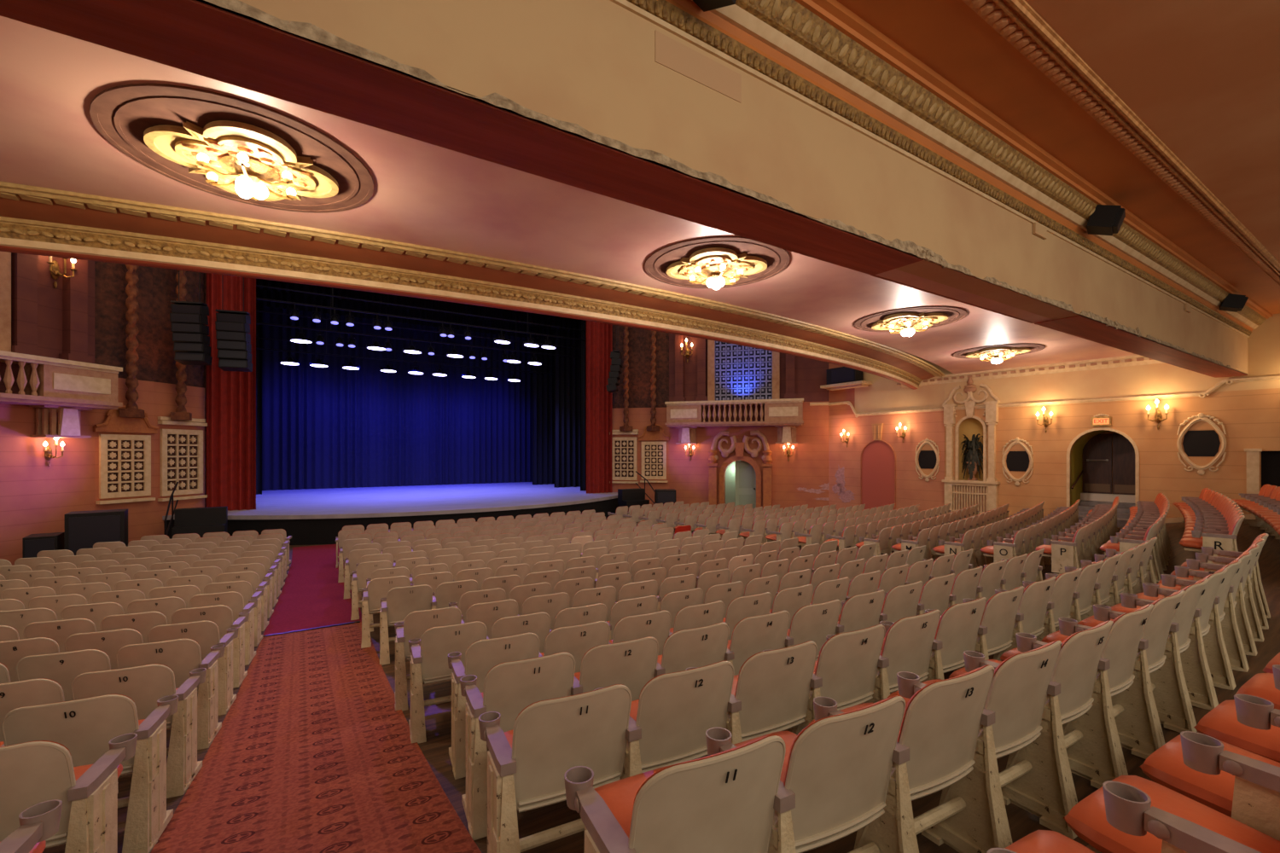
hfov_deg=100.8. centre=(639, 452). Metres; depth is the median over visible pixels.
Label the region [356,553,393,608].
seat
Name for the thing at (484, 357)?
stage light
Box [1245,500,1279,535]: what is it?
seat
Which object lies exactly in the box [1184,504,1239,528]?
seat
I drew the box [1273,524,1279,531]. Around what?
seat
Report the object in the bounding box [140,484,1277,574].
rows
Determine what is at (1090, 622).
seat cushion
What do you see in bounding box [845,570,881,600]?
seat
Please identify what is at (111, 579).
seat
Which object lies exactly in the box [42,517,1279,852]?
floor
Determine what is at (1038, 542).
seat
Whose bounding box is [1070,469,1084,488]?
handrail
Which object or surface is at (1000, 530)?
seat
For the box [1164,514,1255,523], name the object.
baseboard
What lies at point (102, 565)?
seat
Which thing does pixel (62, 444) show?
candle
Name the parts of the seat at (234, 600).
armrest, panel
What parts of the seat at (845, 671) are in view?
armrest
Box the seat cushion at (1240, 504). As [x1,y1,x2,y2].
[1237,502,1258,507]
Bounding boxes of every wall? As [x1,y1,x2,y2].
[0,255,94,565]
[94,261,152,381]
[94,378,153,543]
[152,267,203,388]
[153,381,204,535]
[203,273,206,507]
[612,324,639,408]
[612,407,639,492]
[640,328,669,407]
[640,407,669,506]
[669,333,828,508]
[725,461,735,506]
[828,354,944,511]
[944,313,1279,518]
[1070,430,1111,506]
[1099,431,1117,494]
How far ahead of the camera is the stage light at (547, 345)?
23.97 m
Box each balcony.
[0,350,122,438]
[664,398,803,444]
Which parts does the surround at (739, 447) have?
arch frame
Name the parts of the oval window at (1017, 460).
black pane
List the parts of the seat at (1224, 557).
armrest, armrest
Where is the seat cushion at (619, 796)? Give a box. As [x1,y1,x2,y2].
[593,765,670,837]
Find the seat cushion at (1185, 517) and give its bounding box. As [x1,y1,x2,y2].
[1183,516,1195,519]
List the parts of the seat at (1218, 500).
armrest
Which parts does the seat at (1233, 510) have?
armrest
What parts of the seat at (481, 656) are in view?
panel, armrest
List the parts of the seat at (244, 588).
armrest, panel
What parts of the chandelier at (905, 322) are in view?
arm, globe, medallion plate, globe, arm, arm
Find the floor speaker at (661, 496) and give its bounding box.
[654,488,676,505]
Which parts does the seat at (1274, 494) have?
armrest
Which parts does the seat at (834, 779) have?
armrest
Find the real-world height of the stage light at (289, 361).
0.589 m
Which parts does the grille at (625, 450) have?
sill moulding, cap moulding, frame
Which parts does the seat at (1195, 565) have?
armrest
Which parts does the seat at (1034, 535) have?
armrest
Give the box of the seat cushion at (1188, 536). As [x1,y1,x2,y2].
[1181,534,1202,539]
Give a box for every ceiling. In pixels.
[0,15,1136,373]
[836,0,1279,314]
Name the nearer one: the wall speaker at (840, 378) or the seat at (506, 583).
the seat at (506, 583)
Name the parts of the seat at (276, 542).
armrest, panel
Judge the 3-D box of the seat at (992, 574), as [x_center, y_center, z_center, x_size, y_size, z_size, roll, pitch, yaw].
[3.492,1.561,5.632,0.590,0.884,0.620,0,0,-35]
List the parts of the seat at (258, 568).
armrest, panel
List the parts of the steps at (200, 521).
handrail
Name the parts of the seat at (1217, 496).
armrest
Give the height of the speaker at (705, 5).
0.476 m
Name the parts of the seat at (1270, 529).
armrest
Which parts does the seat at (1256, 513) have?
armrest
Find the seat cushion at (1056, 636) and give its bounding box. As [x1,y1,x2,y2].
[1041,630,1068,643]
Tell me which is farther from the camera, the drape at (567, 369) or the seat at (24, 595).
the drape at (567, 369)
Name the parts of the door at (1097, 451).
kick plate, kick plate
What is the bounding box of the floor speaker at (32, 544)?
[22,532,64,558]
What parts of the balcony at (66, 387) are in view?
rail, inset panel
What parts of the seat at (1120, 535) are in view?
armrest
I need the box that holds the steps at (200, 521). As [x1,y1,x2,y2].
[164,482,227,539]
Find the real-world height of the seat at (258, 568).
0.884 m
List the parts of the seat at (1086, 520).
armrest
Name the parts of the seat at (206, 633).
armrest, panel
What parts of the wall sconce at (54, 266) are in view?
arm, arm, arm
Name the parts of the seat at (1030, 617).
armrest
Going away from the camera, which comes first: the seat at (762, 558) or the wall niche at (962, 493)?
the seat at (762, 558)
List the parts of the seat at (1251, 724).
armrest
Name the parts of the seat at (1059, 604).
armrest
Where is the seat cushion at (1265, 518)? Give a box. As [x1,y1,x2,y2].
[1262,516,1279,521]
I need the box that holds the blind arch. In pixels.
[860,423,896,510]
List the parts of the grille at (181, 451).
frame, sill moulding, cap moulding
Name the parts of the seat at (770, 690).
armrest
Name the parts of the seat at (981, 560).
armrest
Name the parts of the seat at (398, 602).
panel, armrest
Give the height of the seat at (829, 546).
0.884 m
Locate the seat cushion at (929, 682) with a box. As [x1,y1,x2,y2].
[886,679,942,706]
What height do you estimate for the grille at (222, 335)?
0.210 m
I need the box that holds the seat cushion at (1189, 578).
[1157,575,1193,587]
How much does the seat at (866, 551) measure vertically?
0.884 m
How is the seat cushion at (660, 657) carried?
on the seat at (701, 647)
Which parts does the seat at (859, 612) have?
armrest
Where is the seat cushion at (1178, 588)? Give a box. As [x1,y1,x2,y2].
[1155,583,1181,595]
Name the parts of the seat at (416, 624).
panel, armrest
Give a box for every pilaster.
[11,252,42,356]
[58,258,93,363]
[673,334,685,401]
[695,337,707,401]
[784,354,796,398]
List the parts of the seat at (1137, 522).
armrest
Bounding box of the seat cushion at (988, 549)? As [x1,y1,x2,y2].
[980,546,993,554]
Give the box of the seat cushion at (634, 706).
[629,699,639,721]
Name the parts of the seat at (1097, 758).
armrest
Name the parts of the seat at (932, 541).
armrest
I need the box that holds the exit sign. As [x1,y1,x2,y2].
[1091,413,1111,426]
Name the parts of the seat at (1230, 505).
armrest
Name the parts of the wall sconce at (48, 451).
arm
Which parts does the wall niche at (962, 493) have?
arch frame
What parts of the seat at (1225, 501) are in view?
armrest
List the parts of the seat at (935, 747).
armrest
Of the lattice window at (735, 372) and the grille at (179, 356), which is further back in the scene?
the lattice window at (735, 372)
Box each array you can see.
[169,270,212,365]
[215,277,252,372]
[606,350,622,393]
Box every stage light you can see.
[279,352,300,366]
[289,303,299,319]
[289,328,312,343]
[309,354,328,367]
[312,307,320,322]
[315,330,324,344]
[330,308,338,325]
[335,332,343,346]
[341,357,360,370]
[345,311,354,326]
[347,333,355,348]
[366,336,386,350]
[372,314,381,329]
[379,363,396,372]
[384,315,392,331]
[385,337,391,351]
[402,340,422,354]
[407,366,424,374]
[427,342,434,354]
[431,367,448,376]
[439,323,446,337]
[446,344,464,358]
[447,324,453,337]
[460,370,476,378]
[464,325,471,339]
[468,346,475,359]
[480,348,487,360]
[483,372,498,380]
[493,330,511,344]
[501,350,508,361]
[505,351,521,363]
[506,373,521,382]
[522,334,540,347]
[526,355,542,365]
[540,336,557,349]
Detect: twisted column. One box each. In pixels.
[119,264,144,418]
[170,269,191,420]
[619,325,632,431]
[646,330,659,430]
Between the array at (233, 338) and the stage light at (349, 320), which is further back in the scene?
the stage light at (349, 320)
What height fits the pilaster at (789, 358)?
5.425 m
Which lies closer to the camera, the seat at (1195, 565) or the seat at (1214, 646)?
the seat at (1214, 646)
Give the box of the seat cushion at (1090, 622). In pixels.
[1077,615,1113,627]
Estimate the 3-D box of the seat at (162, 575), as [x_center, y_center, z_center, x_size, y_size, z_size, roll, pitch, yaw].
[-7.367,2.199,8.115,0.590,0.884,0.620,0,0,-23]
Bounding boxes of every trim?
[0,181,945,378]
[0,194,935,380]
[0,216,922,381]
[0,222,920,386]
[0,245,917,389]
[609,0,1249,337]
[626,0,1252,336]
[665,0,1253,331]
[691,0,1257,329]
[735,0,1266,325]
[794,0,1272,319]
[809,402,829,406]
[827,401,848,406]
[845,401,859,417]
[856,407,943,416]
[896,378,942,385]
[899,376,944,388]
[942,354,1163,383]
[943,357,1153,380]
[954,391,1203,410]
[962,0,1279,284]
[964,0,1279,285]
[993,0,1279,275]
[1066,427,1139,506]
[1080,492,1135,503]
[1198,378,1233,398]
[1227,374,1279,383]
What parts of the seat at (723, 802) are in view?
panel, armrest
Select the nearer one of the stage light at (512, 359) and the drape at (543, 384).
the stage light at (512, 359)
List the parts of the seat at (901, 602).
armrest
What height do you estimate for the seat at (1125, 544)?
0.884 m
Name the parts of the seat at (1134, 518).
armrest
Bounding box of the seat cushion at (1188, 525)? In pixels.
[1184,523,1194,528]
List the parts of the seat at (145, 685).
armrest, panel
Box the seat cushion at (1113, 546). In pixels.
[1099,542,1119,552]
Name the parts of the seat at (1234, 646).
armrest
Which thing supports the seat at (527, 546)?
on the floor
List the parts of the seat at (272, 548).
armrest, panel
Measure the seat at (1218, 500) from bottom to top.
0.884 m
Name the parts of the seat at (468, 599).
armrest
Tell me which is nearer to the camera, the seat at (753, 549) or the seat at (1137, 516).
the seat at (753, 549)
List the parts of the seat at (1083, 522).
armrest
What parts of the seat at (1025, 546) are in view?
armrest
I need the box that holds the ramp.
[1077,500,1135,527]
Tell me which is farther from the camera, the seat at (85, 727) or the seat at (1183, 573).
the seat at (1183, 573)
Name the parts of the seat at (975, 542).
armrest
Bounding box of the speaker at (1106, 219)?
[1086,204,1125,235]
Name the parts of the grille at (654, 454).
sill moulding, frame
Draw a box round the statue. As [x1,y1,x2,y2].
[960,433,983,480]
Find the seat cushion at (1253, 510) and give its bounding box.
[1249,508,1273,513]
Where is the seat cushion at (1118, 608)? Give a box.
[1111,603,1141,613]
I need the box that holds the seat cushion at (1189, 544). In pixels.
[1178,537,1202,549]
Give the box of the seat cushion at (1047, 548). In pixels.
[1035,544,1051,554]
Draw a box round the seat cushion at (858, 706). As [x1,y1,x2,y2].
[808,703,873,724]
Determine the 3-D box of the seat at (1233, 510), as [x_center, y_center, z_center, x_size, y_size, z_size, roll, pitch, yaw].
[9.105,1.304,8.419,0.590,0.884,0.620,0,0,-43]
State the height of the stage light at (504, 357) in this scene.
0.584 m
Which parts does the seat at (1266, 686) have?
armrest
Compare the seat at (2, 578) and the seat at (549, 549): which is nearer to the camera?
the seat at (2, 578)
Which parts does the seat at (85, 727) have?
armrest, panel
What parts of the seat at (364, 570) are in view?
panel, armrest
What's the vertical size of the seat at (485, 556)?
0.884 m
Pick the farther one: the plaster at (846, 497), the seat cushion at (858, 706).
the plaster at (846, 497)
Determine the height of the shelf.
0.170 m
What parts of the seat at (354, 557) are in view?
armrest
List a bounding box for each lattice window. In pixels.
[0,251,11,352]
[707,339,779,401]
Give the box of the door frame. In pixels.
[1244,448,1279,500]
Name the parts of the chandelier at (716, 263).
bulb, arm, arm, globe, medallion plate, globe, globe, arm, bulb, arm, arm, bulb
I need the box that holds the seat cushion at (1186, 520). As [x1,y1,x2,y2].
[1184,518,1196,522]
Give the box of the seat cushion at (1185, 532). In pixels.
[1182,530,1205,535]
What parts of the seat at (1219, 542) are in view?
armrest, panel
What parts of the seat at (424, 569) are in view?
armrest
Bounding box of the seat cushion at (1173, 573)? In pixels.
[1170,569,1204,578]
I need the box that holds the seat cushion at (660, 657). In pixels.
[657,654,662,664]
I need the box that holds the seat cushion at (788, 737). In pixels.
[734,731,797,782]
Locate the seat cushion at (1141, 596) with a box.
[1136,592,1163,600]
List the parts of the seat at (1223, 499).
armrest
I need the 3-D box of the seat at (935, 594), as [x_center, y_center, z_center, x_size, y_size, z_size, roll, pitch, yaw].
[2.583,1.561,5.021,0.590,0.884,0.620,0,0,-33]
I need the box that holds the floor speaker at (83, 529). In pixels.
[64,508,127,555]
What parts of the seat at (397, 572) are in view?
armrest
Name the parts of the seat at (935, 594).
armrest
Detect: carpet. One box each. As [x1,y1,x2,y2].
[150,622,481,852]
[263,544,361,635]
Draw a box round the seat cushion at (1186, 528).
[1184,527,1193,530]
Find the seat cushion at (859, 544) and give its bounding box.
[855,541,863,547]
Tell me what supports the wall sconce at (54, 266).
attached to the wall at (36, 497)
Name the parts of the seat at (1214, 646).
armrest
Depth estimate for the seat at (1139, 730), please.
3.02 m
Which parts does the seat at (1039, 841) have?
armrest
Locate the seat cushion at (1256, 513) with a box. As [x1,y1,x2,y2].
[1253,511,1277,516]
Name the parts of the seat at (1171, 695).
armrest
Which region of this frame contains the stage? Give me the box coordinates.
[162,482,617,545]
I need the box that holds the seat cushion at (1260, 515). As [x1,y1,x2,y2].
[1257,513,1279,519]
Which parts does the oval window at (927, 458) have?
black pane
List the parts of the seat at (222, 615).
armrest, panel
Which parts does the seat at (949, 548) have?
armrest, panel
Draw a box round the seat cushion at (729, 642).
[727,640,731,649]
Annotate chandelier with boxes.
[89,83,373,213]
[645,236,789,290]
[854,306,967,337]
[952,343,1045,364]
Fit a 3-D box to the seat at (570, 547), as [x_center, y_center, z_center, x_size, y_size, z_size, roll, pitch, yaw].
[-1.490,2.169,10.205,0.590,0.884,0.620,0,0,-32]
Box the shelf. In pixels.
[820,380,872,390]
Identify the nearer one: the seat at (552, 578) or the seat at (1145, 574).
the seat at (1145, 574)
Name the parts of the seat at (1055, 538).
armrest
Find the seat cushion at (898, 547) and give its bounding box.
[891,543,901,550]
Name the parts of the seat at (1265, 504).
armrest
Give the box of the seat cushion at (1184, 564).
[1181,561,1204,570]
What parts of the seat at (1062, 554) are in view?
armrest, panel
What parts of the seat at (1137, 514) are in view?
armrest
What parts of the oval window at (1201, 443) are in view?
black pane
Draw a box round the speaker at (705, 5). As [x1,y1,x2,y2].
[692,0,736,11]
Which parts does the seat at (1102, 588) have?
armrest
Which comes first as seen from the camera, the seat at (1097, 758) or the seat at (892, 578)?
the seat at (1097, 758)
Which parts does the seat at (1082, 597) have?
armrest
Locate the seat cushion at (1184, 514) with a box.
[1182,513,1195,517]
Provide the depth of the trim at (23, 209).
6.93 m
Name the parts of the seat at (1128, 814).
armrest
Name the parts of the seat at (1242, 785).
armrest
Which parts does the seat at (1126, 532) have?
armrest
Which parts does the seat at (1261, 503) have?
armrest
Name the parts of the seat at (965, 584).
armrest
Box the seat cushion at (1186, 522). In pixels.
[1184,521,1195,524]
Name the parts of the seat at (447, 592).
armrest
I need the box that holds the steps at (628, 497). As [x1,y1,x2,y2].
[617,471,654,512]
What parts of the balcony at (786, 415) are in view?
inset panel, rail, inset panel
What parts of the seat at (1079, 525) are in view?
armrest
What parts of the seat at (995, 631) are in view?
armrest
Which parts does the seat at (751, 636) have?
armrest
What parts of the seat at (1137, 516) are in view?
armrest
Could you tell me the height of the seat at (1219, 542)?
0.884 m
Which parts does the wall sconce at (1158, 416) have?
arm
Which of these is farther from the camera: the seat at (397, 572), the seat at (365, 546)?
the seat at (365, 546)
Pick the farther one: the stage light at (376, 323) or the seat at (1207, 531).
the stage light at (376, 323)
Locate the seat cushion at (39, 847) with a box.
[0,840,45,852]
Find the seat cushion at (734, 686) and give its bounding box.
[731,674,738,695]
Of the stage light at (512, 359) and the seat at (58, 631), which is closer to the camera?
the seat at (58, 631)
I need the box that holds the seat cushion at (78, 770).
[73,763,122,780]
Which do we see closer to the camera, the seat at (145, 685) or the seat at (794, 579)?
the seat at (145, 685)
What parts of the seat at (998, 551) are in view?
armrest, panel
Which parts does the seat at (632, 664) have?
armrest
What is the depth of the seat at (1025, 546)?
9.26 m
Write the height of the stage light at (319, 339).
0.584 m
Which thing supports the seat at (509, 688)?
on the floor
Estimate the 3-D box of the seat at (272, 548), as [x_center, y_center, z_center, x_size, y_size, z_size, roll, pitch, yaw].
[-7.564,2.267,10.679,0.660,0.884,0.620,0,0,-24]
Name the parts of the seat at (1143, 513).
armrest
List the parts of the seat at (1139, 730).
armrest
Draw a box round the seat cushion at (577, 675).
[574,672,580,680]
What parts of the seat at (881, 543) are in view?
armrest, panel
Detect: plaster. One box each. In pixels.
[797,482,829,500]
[832,465,855,502]
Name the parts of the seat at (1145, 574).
armrest, armrest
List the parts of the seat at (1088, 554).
armrest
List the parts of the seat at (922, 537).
armrest, panel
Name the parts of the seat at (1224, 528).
armrest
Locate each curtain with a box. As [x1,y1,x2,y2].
[206,273,255,511]
[261,305,532,490]
[586,320,612,494]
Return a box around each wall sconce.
[42,437,64,466]
[46,256,76,288]
[680,337,692,362]
[684,444,694,460]
[782,443,794,460]
[840,429,849,448]
[895,423,906,442]
[1035,407,1053,432]
[1146,399,1169,430]
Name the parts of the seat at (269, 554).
armrest, panel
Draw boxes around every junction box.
[1032,222,1047,239]
[1184,303,1191,313]
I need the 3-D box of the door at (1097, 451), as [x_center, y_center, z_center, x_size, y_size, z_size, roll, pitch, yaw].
[14.057,0.350,15.751,0.132,1.800,1.369,0,0,-39]
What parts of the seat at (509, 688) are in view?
panel, armrest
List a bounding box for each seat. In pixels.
[0,559,11,566]
[0,564,32,580]
[0,574,5,581]
[0,579,29,599]
[0,586,56,609]
[0,599,24,610]
[0,607,57,639]
[0,625,19,641]
[0,637,59,682]
[0,663,11,683]
[0,678,64,741]
[0,694,178,852]
[0,733,137,852]
[0,799,62,852]
[8,570,54,587]
[14,557,54,570]
[15,649,110,701]
[23,617,96,652]
[28,593,87,620]
[32,576,81,595]
[34,562,76,576]
[36,549,74,563]
[57,554,95,568]
[58,567,102,583]
[58,582,110,604]
[61,602,123,632]
[64,628,143,669]
[70,663,206,798]
[75,547,111,560]
[79,559,120,574]
[84,572,130,591]
[90,589,145,614]
[93,541,125,553]
[98,552,134,565]
[100,611,167,643]
[104,564,146,580]
[114,546,148,558]
[114,578,162,599]
[116,638,224,750]
[122,557,161,570]
[128,540,159,551]
[128,596,186,624]
[133,569,177,587]
[137,550,173,563]
[147,620,238,715]
[149,585,200,608]
[150,544,183,556]
[150,561,190,576]
[162,538,191,549]
[163,554,200,567]
[166,575,212,594]
[171,605,249,688]
[175,548,209,560]
[180,566,222,582]
[186,541,217,553]
[189,591,257,665]
[192,558,231,573]
[203,552,238,564]
[203,581,264,646]
[211,546,244,558]
[215,571,270,631]
[219,540,250,552]
[225,563,274,618]
[233,556,279,607]
[240,550,282,597]
[246,544,285,588]
[251,538,288,580]
[337,538,370,582]
[343,548,379,599]
[349,542,381,589]
[350,560,392,620]
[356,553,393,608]
[360,576,410,648]
[366,567,409,632]
[379,584,432,665]
[381,541,411,553]
[382,546,411,560]
[392,550,426,567]
[392,557,429,574]
[394,606,461,711]
[408,621,487,744]
[409,563,448,583]
[410,571,453,598]
[411,539,439,551]
[413,543,442,560]
[426,547,459,564]
[430,579,478,609]
[431,554,463,572]
[443,541,471,554]
[447,632,540,779]
[448,559,484,581]
[448,587,506,622]
[453,567,493,590]
[459,651,575,840]
[460,545,488,561]
[461,599,518,639]
[465,551,495,567]
[472,539,498,551]
[478,684,631,852]
[481,575,521,599]
[486,611,550,653]
[487,556,518,577]
[490,542,517,558]
[494,564,529,585]
[498,548,526,564]
[500,536,523,548]
[508,582,551,615]
[517,592,570,630]
[518,540,544,555]
[521,552,550,573]
[523,570,560,593]
[528,546,554,560]
[532,559,564,581]
[538,621,610,673]
[545,538,569,553]
[549,603,607,632]
[552,550,580,571]
[553,576,593,608]
[556,542,581,554]
[562,565,596,588]
[564,734,785,852]
[565,556,596,570]
[570,535,593,553]
[570,636,658,701]
[571,586,616,621]
[580,540,606,558]
[581,546,608,568]
[593,660,734,779]
[594,561,629,587]
[595,552,626,579]
[595,571,631,602]
[606,595,657,639]
[607,537,630,554]
[608,610,671,655]
[609,544,634,561]
[615,579,657,603]
[627,549,653,573]
[630,558,660,582]
[631,535,651,551]
[633,567,666,595]
[634,541,657,558]
[652,533,672,549]
[654,546,679,567]
[654,622,729,676]
[656,574,696,611]
[658,538,680,552]
[659,587,703,628]
[661,553,688,578]
[667,562,698,588]
[668,600,725,637]
[672,525,692,539]
[678,535,701,554]
[679,543,702,564]
[685,640,817,744]
[689,550,714,576]
[695,558,727,588]
[696,569,730,604]
[701,533,720,552]
[702,540,723,559]
[704,581,743,617]
[705,695,905,852]
[714,546,738,569]
[721,531,738,548]
[722,592,772,640]
[724,537,744,556]
[724,610,790,675]
[727,554,753,583]
[730,564,761,596]
[738,543,760,564]
[743,575,779,609]
[744,535,762,553]
[753,550,777,577]
[759,541,779,560]
[760,558,789,591]
[762,623,884,735]
[769,584,813,628]
[775,569,811,595]
[777,537,798,557]
[777,546,799,572]
[784,599,841,732]
[788,554,814,580]
[798,540,838,554]
[798,543,820,567]
[808,558,865,584]
[808,664,994,852]
[809,550,837,582]
[809,564,839,603]
[809,576,849,614]
[813,546,857,576]
[826,609,940,703]
[834,542,875,564]
[835,589,884,634]
[837,553,888,579]
[837,581,923,694]
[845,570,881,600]
[846,564,908,594]
[855,527,891,556]
[862,549,908,572]
[879,597,986,683]
[880,558,933,587]
[881,573,954,616]
[886,640,1061,852]
[891,528,930,552]
[905,545,926,568]
[907,525,941,559]
[918,523,949,561]
[925,586,1023,670]
[928,553,954,580]
[933,529,975,555]
[947,565,983,609]
[948,525,984,569]
[948,620,1113,839]
[949,548,973,578]
[954,523,993,568]
[962,576,1056,661]
[975,518,1006,541]
[975,559,1006,602]
[980,528,1027,563]
[983,548,1044,587]
[984,521,1000,564]
[986,830,1094,852]
[994,568,1082,641]
[996,524,1035,556]
[999,553,1027,591]
[1000,604,1153,789]
[1002,522,1041,554]
[1011,519,1047,569]
[1019,517,1053,564]
[1022,560,1103,631]
[1026,515,1058,560]
[1031,512,1062,535]
[1035,525,1087,576]
[1041,590,1185,759]
[1045,553,1121,621]
[1050,522,1093,568]
[1051,519,1098,562]
[1063,775,1279,852]
[1064,517,1103,562]
[1064,547,1135,607]
[1070,514,1106,554]
[1075,512,1110,557]
[1077,578,1208,733]
[1079,510,1112,543]
[1080,541,1147,603]
[1082,507,1114,540]
[1091,536,1157,594]
[1099,522,1158,583]
[1106,518,1162,581]
[1111,568,1227,710]
[1114,516,1164,575]
[1119,510,1168,565]
[1122,508,1169,560]
[1124,512,1166,570]
[1125,506,1169,556]
[1126,504,1170,552]
[1128,500,1169,544]
[1128,502,1170,548]
[1136,558,1241,690]
[1139,731,1279,841]
[1155,551,1251,672]
[1157,544,1259,656]
[1170,538,1265,641]
[1178,515,1245,564]
[1180,493,1222,512]
[1181,494,1225,515]
[1181,512,1244,552]
[1181,533,1270,629]
[1182,496,1228,517]
[1182,509,1242,550]
[1183,498,1231,519]
[1184,500,1233,522]
[1184,502,1236,524]
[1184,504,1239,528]
[1184,506,1240,530]
[1193,693,1279,762]
[1235,664,1279,709]
[1237,486,1279,529]
[1241,491,1279,533]
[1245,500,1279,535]
[1249,502,1279,539]
[1253,504,1279,519]
[1257,506,1279,523]
[1262,509,1279,525]
[1262,652,1279,673]
[1265,518,1279,527]
[1269,522,1279,528]
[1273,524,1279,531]
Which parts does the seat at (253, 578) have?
armrest, panel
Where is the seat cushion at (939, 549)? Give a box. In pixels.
[933,545,944,553]
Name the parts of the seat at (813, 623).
armrest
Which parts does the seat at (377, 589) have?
panel, armrest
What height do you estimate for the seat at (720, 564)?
0.884 m
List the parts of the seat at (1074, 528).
armrest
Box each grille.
[24,538,54,558]
[170,313,198,322]
[171,304,200,314]
[172,323,199,331]
[173,332,201,341]
[174,343,202,350]
[175,352,203,360]
[215,321,244,331]
[216,313,244,322]
[216,331,244,340]
[217,340,244,349]
[218,349,245,358]
[219,359,246,367]
[657,492,674,505]
[831,367,854,382]
[952,485,987,514]
[1116,209,1125,232]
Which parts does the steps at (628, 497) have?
handrail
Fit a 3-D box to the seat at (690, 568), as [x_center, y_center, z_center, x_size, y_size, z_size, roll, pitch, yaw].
[0.453,1.990,7.553,0.590,0.884,0.620,0,0,-32]
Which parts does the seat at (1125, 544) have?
armrest, panel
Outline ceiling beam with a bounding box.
[0,0,1247,378]
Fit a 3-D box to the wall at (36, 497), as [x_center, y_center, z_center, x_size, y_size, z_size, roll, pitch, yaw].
[-14.863,-2.350,10.453,0.300,11.300,6.764,0,0,9]
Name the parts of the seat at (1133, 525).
armrest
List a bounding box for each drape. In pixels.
[256,279,580,332]
[256,288,554,341]
[256,305,261,494]
[532,338,554,484]
[554,328,580,488]
[580,320,586,490]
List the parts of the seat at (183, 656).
armrest, panel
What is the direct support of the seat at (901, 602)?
on the floor
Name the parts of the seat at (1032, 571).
armrest, armrest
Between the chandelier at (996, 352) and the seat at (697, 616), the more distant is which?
the chandelier at (996, 352)
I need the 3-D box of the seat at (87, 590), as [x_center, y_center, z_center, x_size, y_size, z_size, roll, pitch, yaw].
[-7.461,2.169,7.200,0.590,0.884,0.620,0,0,-23]
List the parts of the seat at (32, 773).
panel, armrest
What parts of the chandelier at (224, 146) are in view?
bulb, bulb, arm, arm, medallion plate, arm, bulb, globe, globe, globe, arm, arm, bulb, bulb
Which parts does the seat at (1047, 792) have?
armrest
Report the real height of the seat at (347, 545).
0.884 m
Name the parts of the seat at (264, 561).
armrest, panel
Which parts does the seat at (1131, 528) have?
armrest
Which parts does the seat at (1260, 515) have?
armrest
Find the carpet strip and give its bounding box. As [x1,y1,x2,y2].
[262,621,360,637]
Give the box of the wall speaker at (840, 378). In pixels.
[820,366,872,390]
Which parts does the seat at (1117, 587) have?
armrest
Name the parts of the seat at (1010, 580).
armrest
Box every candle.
[42,441,47,450]
[59,441,64,450]
[70,258,76,268]
[1146,405,1150,413]
[1154,399,1158,407]
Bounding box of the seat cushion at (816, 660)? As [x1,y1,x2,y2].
[813,660,817,674]
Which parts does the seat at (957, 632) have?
armrest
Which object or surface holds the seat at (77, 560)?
on the floor
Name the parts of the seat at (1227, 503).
armrest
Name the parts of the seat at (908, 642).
armrest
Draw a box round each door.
[735,460,756,508]
[1082,433,1135,494]
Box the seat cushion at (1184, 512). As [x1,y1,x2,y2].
[1181,511,1194,515]
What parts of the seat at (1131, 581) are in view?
armrest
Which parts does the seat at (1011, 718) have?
armrest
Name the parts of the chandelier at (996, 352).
globe, medallion plate, globe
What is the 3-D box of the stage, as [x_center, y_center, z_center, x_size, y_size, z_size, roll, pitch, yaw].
[-9.264,2.370,23.136,19.800,1.060,14.250,0,0,-33]
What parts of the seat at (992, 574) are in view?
armrest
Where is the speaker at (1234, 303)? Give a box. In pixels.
[1219,293,1248,312]
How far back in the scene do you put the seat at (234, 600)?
6.32 m
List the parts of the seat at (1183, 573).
armrest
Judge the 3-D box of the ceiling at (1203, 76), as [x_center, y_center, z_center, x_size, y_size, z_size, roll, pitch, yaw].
[4.520,-3.285,1.659,30.500,0.130,7.290,0,0,-33]
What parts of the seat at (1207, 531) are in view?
armrest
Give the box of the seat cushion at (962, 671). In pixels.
[948,659,1002,678]
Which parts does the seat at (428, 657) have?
panel, armrest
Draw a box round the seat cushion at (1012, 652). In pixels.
[1000,647,1021,661]
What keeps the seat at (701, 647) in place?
on the floor
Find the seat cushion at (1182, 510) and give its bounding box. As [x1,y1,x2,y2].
[1180,509,1193,512]
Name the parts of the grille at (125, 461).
frame, sill moulding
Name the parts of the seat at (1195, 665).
armrest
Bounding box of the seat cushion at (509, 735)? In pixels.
[504,729,513,749]
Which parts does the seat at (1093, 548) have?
armrest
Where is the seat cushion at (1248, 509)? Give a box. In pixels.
[1245,506,1268,511]
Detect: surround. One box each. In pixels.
[707,430,773,507]
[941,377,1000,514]
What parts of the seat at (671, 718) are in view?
armrest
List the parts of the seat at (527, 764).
panel, armrest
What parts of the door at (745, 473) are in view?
panel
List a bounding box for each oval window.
[914,438,939,482]
[1001,437,1033,486]
[1176,413,1226,475]
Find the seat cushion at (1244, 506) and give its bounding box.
[1241,504,1262,509]
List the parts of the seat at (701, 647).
armrest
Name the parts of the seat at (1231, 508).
armrest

